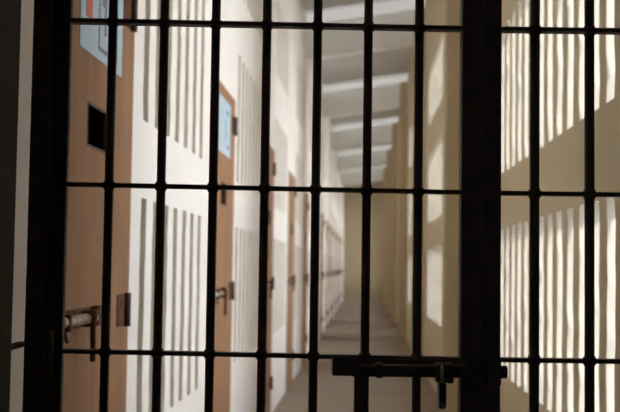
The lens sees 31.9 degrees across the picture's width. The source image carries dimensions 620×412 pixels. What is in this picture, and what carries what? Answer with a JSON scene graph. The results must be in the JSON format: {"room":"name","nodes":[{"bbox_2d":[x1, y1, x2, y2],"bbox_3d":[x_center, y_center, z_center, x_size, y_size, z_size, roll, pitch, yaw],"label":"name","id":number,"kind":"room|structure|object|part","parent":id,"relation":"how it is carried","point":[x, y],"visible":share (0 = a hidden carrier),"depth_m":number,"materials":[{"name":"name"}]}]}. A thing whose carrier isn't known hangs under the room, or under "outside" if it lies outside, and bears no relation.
{"room":"prison interior","nodes":[
{"label":"prison interior","id":0,"kind":"room"},
{"bbox_2d":[0,0,20,411],"bbox_3d":[-1.143,0.105,2.182,0.999,3.100,0.350,1,-3,3],"label":"wall","id":1,"kind":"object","parent":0,"point":[10,10],"visible":1,"depth_m":2.28,"materials":[{"name":"paint"}]},
{"bbox_2d":[11,0,53,411],"bbox_3d":[-0.650,0.395,2.393,0.067,2.560,0.238,0,-3,6],"label":"post","id":2,"kind":"object","parent":1,"relation":"attached to","point":[43,20],"visible":0.82,"depth_m":2.48,"materials":[{"name":"black metal"}]},
{"bbox_2d":[42,0,507,411],"bbox_3d":[-0.082,0.426,2.456,1.050,2.460,0.092,1,-3,0],"label":"gate","id":3,"kind":"object","parent":2,"relation":"attached to","point":[467,367],"visible":0.99,"depth_m":2.49,"materials":[{"name":"black metal"}]},
{"bbox_3d":[0.106,0.445,2.422,0.018,0.184,0.026,1,-3,0],"label":"bolt handle","id":4,"kind":"part","parent":3,"relation":"part of","materials":[{"name":"black metal"}]},
{"bbox_3d":[0.269,0.372,2.439,0.348,0.029,0.029,1,-3,0],"label":"bolt rod","id":5,"kind":"part","parent":3,"relation":"part of","materials":[{"name":"black metal"}]},
{"bbox_2d":[437,365,445,408],"bbox_3d":[0.292,0.402,2.403,0.016,0.097,0.046,1,-3,0],"label":"padlock","id":6,"kind":"object","parent":3,"relation":"hanging from","point":[441,386],"visible":1,"depth_m":2.38,"materials":[{"name":"metal"}]},
{"bbox_2d":[9,0,343,411],"bbox_3d":[0.272,0.278,26.195,0.208,5.462,47.700,1,-3,3],"label":"wall","id":7,"kind":"structure","parent":0,"point":[189,49],"depth_m":6.33,"materials":[{"name":"white paint"}]},
{"bbox_2d":[62,0,137,411],"bbox_3d":[-0.793,0.377,3.761,0.204,2.722,1.134,1,-3,3],"label":"door","id":8,"kind":"structure","parent":7,"relation":"in","point":[85,222],"depth_m":3.77,"materials":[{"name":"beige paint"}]},
{"bbox_3d":[-0.748,0.365,3.436,0.036,0.036,0.490,1,-3,3],"label":"bolt rod","id":9,"kind":"part","parent":8,"relation":"part of","materials":[{"name":"metal"}]},
{"bbox_3d":[-0.719,0.429,3.600,0.027,0.171,0.116,2,-3,-13],"label":"bolt handle","id":10,"kind":"part","parent":8,"relation":"part of","materials":[{"name":"metal"}]},
{"bbox_2d":[79,0,122,77],"bbox_3d":[-0.734,-0.728,3.858,0.003,0.438,0.610,1,-3,3],"label":"notice","id":11,"kind":"object","parent":8,"relation":"attached to","point":[93,38],"visible":0.73,"depth_m":3.79,"materials":[{"name":"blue paper"}]},
{"bbox_3d":[-0.730,-0.725,3.933,0.002,0.375,0.280,1,-3,3],"label":"printed frame","id":12,"kind":"part","parent":11,"relation":"part of","materials":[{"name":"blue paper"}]},
{"bbox_2d":[213,80,237,411],"bbox_3d":[-0.623,0.570,7.171,0.204,2.722,1.134,1,-3,3],"label":"door","id":13,"kind":"structure","parent":7,"relation":"in","point":[225,287],"depth_m":7.31,"materials":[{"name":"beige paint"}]},
{"bbox_3d":[-0.578,0.557,6.847,0.036,0.036,0.490,1,-3,3],"label":"bolt rod","id":14,"kind":"part","parent":13,"relation":"part of","materials":[{"name":"metal"}]},
{"bbox_2d":[218,93,230,158],"bbox_3d":[-0.567,-0.526,7.213,0.003,0.365,0.610,1,-3,3],"label":"notice","id":15,"kind":"object","parent":13,"relation":"attached to","point":[224,131],"visible":0.96,"depth_m":7.19,"materials":[{"name":"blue paper"}]},
{"bbox_3d":[-0.548,0.621,7.010,0.027,0.171,0.116,2,-3,-13],"label":"bolt handle","id":16,"kind":"part","parent":13,"relation":"part of","materials":[{"name":"metal"}]},
{"bbox_2d":[265,146,275,411],"bbox_3d":[-0.453,0.762,10.582,0.204,2.722,1.134,1,-3,3],"label":"door","id":17,"kind":"structure","parent":7,"relation":"in","point":[272,166],"depth_m":10.84,"materials":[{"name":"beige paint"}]},
{"bbox_3d":[-0.378,0.813,10.420,0.027,0.171,0.116,2,-3,-13],"label":"bolt handle","id":18,"kind":"part","parent":17,"relation":"part of","materials":[{"name":"metal"}]},
{"bbox_2d":[286,171,296,390],"bbox_3d":[-0.283,0.954,13.992,0.204,2.722,1.134,1,-3,3],"label":"door","id":19,"kind":"structure","parent":7,"relation":"in","point":[291,277],"depth_m":13.85,"materials":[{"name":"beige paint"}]},
{"bbox_2d":[302,192,309,364],"bbox_3d":[-0.113,1.146,17.402,0.204,2.722,1.134,1,-3,3],"label":"door","id":20,"kind":"structure","parent":7,"relation":"in","point":[306,203],"depth_m":17.27,"materials":[{"name":"beige paint"}]},
{"bbox_2d":[320,212,324,336],"bbox_3d":[0.227,1.530,24.223,0.204,2.722,1.134,1,-3,3],"label":"door","id":21,"kind":"structure","parent":7,"relation":"in","point":[322,215],"depth_m":24.07,"materials":[{"name":"beige paint"}]},
{"bbox_2d":[325,220,328,327],"bbox_3d":[0.397,1.722,27.633,0.204,2.722,1.134,1,-3,3],"label":"door","id":22,"kind":"structure","parent":7,"relation":"in","point":[327,227],"depth_m":27.47,"materials":[{"name":"beige paint"}]},
{"bbox_2d":[330,225,332,320],"bbox_3d":[0.567,1.914,31.044,0.204,2.722,1.134,1,-3,3],"label":"door","id":23,"kind":"structure","parent":7,"relation":"in","point":[331,270],"depth_m":30.87,"materials":[{"name":"beige paint"}]},
{"bbox_2d":[333,229,335,315],"bbox_3d":[0.737,2.106,34.454,0.204,2.722,1.134,1,-3,3],"label":"door","id":24,"kind":"structure","parent":7,"relation":"in","point":[334,229],"depth_m":34.27,"materials":[{"name":"beige paint"}]},
{"bbox_2d":[336,233,338,310],"bbox_3d":[0.907,2.298,37.864,0.204,2.722,1.134,1,-3,3],"label":"door","id":25,"kind":"structure","parent":7,"relation":"in","point":[337,271],"depth_m":37.65,"materials":[{"name":"beige paint"}]},
{"bbox_2d":[338,235,340,307],"bbox_3d":[1.077,2.490,41.275,0.204,2.722,1.134,1,-3,3],"label":"door","id":26,"kind":"structure","parent":7,"relation":"in","point":[339,235],"depth_m":41.15,"materials":[{"name":"beige paint"}]},
{"bbox_2d":[340,238,342,304],"bbox_3d":[1.247,2.683,44.685,0.204,2.722,1.134,1,-3,3],"label":"door","id":27,"kind":"structure","parent":7,"relation":"in","point":[341,238],"depth_m":44.65,"materials":[{"name":"beige paint"}]},
{"bbox_2d":[273,300,440,411],"bbox_3d":[1.186,2.972,24.142,3.500,0.120,51.800,1,-3,3],"label":"floor","id":28,"kind":"structure","parent":0,"point":[342,334],"depth_m":14.88,"materials":[{"name":"concrete"}]},
{"bbox_2d":[382,167,386,305],"bbox_3d":[3.058,1.187,44.266,0.170,5.732,0.320,1,-3,3],"label":"pillar","id":29,"kind":"structure","parent":28,"relation":"on","point":[384,168],"depth_m":44.10,"materials":[{"name":"beige paint"}]},
{"bbox_2d":[385,149,391,312],"bbox_3d":[2.720,0.805,37.485,0.170,5.732,0.320,1,-3,3],"label":"pillar","id":30,"kind":"structure","parent":28,"relation":"on","point":[389,151],"depth_m":37.32,"materials":[{"name":"beige paint"}]},
{"bbox_2d":[390,123,397,322],"bbox_3d":[2.382,0.423,30.704,0.170,5.732,0.320,1,-3,3],"label":"pillar","id":31,"kind":"structure","parent":28,"relation":"on","point":[394,159],"depth_m":30.54,"materials":[{"name":"beige paint"}]},
{"bbox_2d":[397,82,407,338],"bbox_3d":[2.043,0.042,23.924,0.170,5.732,0.320,1,-3,3],"label":"pillar","id":32,"kind":"structure","parent":28,"relation":"on","point":[403,110],"depth_m":23.76,"materials":[{"name":"beige paint"}]},
{"bbox_2d":[410,8,424,354],"bbox_3d":[1.705,-0.341,17.143,0.170,5.732,0.320,1,-3,3],"label":"pillar","id":33,"kind":"structure","parent":28,"relation":"on","point":[424,8],"depth_m":17.02,"materials":[{"name":"beige paint"}]},
{"bbox_2d":[441,0,459,411],"bbox_3d":[1.367,-0.722,10.362,0.170,5.732,0.320,1,-3,3],"label":"pillar","id":34,"kind":"structure","parent":28,"relation":"on","point":[451,48],"depth_m":10.18,"materials":[{"name":"beige paint"}]},
{"bbox_2d":[480,0,619,411],"bbox_3d":[0.707,0.417,2.460,0.632,2.560,0.094,1,-3,0],"label":"bars","id":35,"kind":"object","parent":28,"relation":"on","point":[492,28],"visible":1,"depth_m":2.49,"materials":[{"name":"black metal"}]},
{"bbox_3d":[0.412,0.440,2.485,0.043,2.510,0.038,1,-3,0],"label":"post","id":36,"kind":"part","parent":35,"relation":"part of","materials":[{"name":"black metal"}]},
{"bbox_2d":[302,0,412,151],"bbox_3d":[1.306,-2.665,26.259,2.300,0.495,48.400,1,-3,3],"label":"ceiling","id":37,"kind":"structure","parent":0,"point":[394,61],"depth_m":22.06,"materials":[{"name":"grey paint"}]},
{"bbox_2d":[306,10,413,61],"bbox_3d":[0.805,-2.771,17.314,1.700,0.885,0.300,1,-3,3],"label":"ceiling beam","id":38,"kind":"structure","parent":37,"relation":"attached to","point":[335,43],"depth_m":17.16,"materials":[{"name":"white paint"}]},
{"bbox_2d":[323,83,399,118],"bbox_3d":[1.143,-2.389,24.095,1.700,0.885,0.300,1,-3,3],"label":"ceiling beam","id":39,"kind":"structure","parent":37,"relation":"attached to","point":[384,97],"depth_m":23.95,"materials":[{"name":"white paint"}]},
{"bbox_2d":[332,123,391,150],"bbox_3d":[1.481,-2.007,30.876,1.700,0.885,0.300,1,-3,3],"label":"ceiling beam","id":40,"kind":"structure","parent":37,"relation":"attached to","point":[381,134],"depth_m":30.73,"materials":[{"name":"white paint"}]},
{"bbox_2d":[338,149,386,171],"bbox_3d":[1.819,-1.625,37.657,1.700,0.885,0.300,1,-3,3],"label":"ceiling beam","id":41,"kind":"structure","parent":37,"relation":"attached to","point":[378,158],"depth_m":37.51,"materials":[{"name":"white paint"}]},
{"bbox_2d":[342,167,382,185],"bbox_3d":[2.157,-1.243,44.438,1.700,0.885,0.300,1,-3,3],"label":"ceiling beam","id":42,"kind":"structure","parent":37,"relation":"attached to","point":[349,178],"depth_m":44.29,"materials":[{"name":"white paint"}]},
{"bbox_2d":[342,165,386,172],"bbox_3d":[2.227,-1.539,44.069,1.868,0.384,0.458,1,-3,3],"label":"skylight","id":43,"kind":"object","parent":37,"relation":"attached to","point":[385,165],"depth_m":44.17,"materials":[{"name":"white glass"}]},
{"bbox_2d":[338,144,391,155],"bbox_3d":[1.889,-1.921,37.288,1.868,0.384,0.458,1,-3,3],"label":"skylight","id":44,"kind":"object","parent":37,"relation":"attached to","point":[384,147],"visible":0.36,"depth_m":37.25,"materials":[{"name":"white glass"}]},
{"bbox_2d":[305,0,425,22],"bbox_3d":[0.875,-3.067,16.945,1.868,0.384,0.458,1,-3,3],"label":"skylight","id":45,"kind":"object","parent":37,"relation":"attached to","point":[386,6],"visible":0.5,"depth_m":16.93,"materials":[{"name":"white glass"}]},
{"bbox_2d":[322,73,408,93],"bbox_3d":[1.213,-2.684,23.726,1.868,0.384,0.458,1,-3,3],"label":"skylight","id":46,"kind":"object","parent":37,"relation":"attached to","point":[399,78],"visible":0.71,"depth_m":23.69,"materials":[{"name":"white glass"}]},
{"bbox_2d":[332,117,398,131],"bbox_3d":[1.551,-2.303,30.507,1.868,0.384,0.458,1,-3,3],"label":"skylight","id":47,"kind":"object","parent":37,"relation":"attached to","point":[393,119],"visible":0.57,"depth_m":30.48,"materials":[{"name":"white glass"}]},
{"bbox_2d":[343,181,382,300],"bbox_3d":[2.457,1.478,50.036,2.194,5.776,0.200,1,-3,3],"label":"wall","id":48,"kind":"structure","parent":0,"point":[352,201],"depth_m":49.92,"materials":[{"name":"beige paint"}]},
{"bbox_2d":[396,0,619,411],"bbox_3d":[2.299,0.153,26.101,0.124,5.757,47.700,1,-3,3],"label":"wall","id":49,"kind":"structure","parent":0,"point":[561,219],"depth_m":5.47,"materials":[{"name":"beige paint"}]}
]}

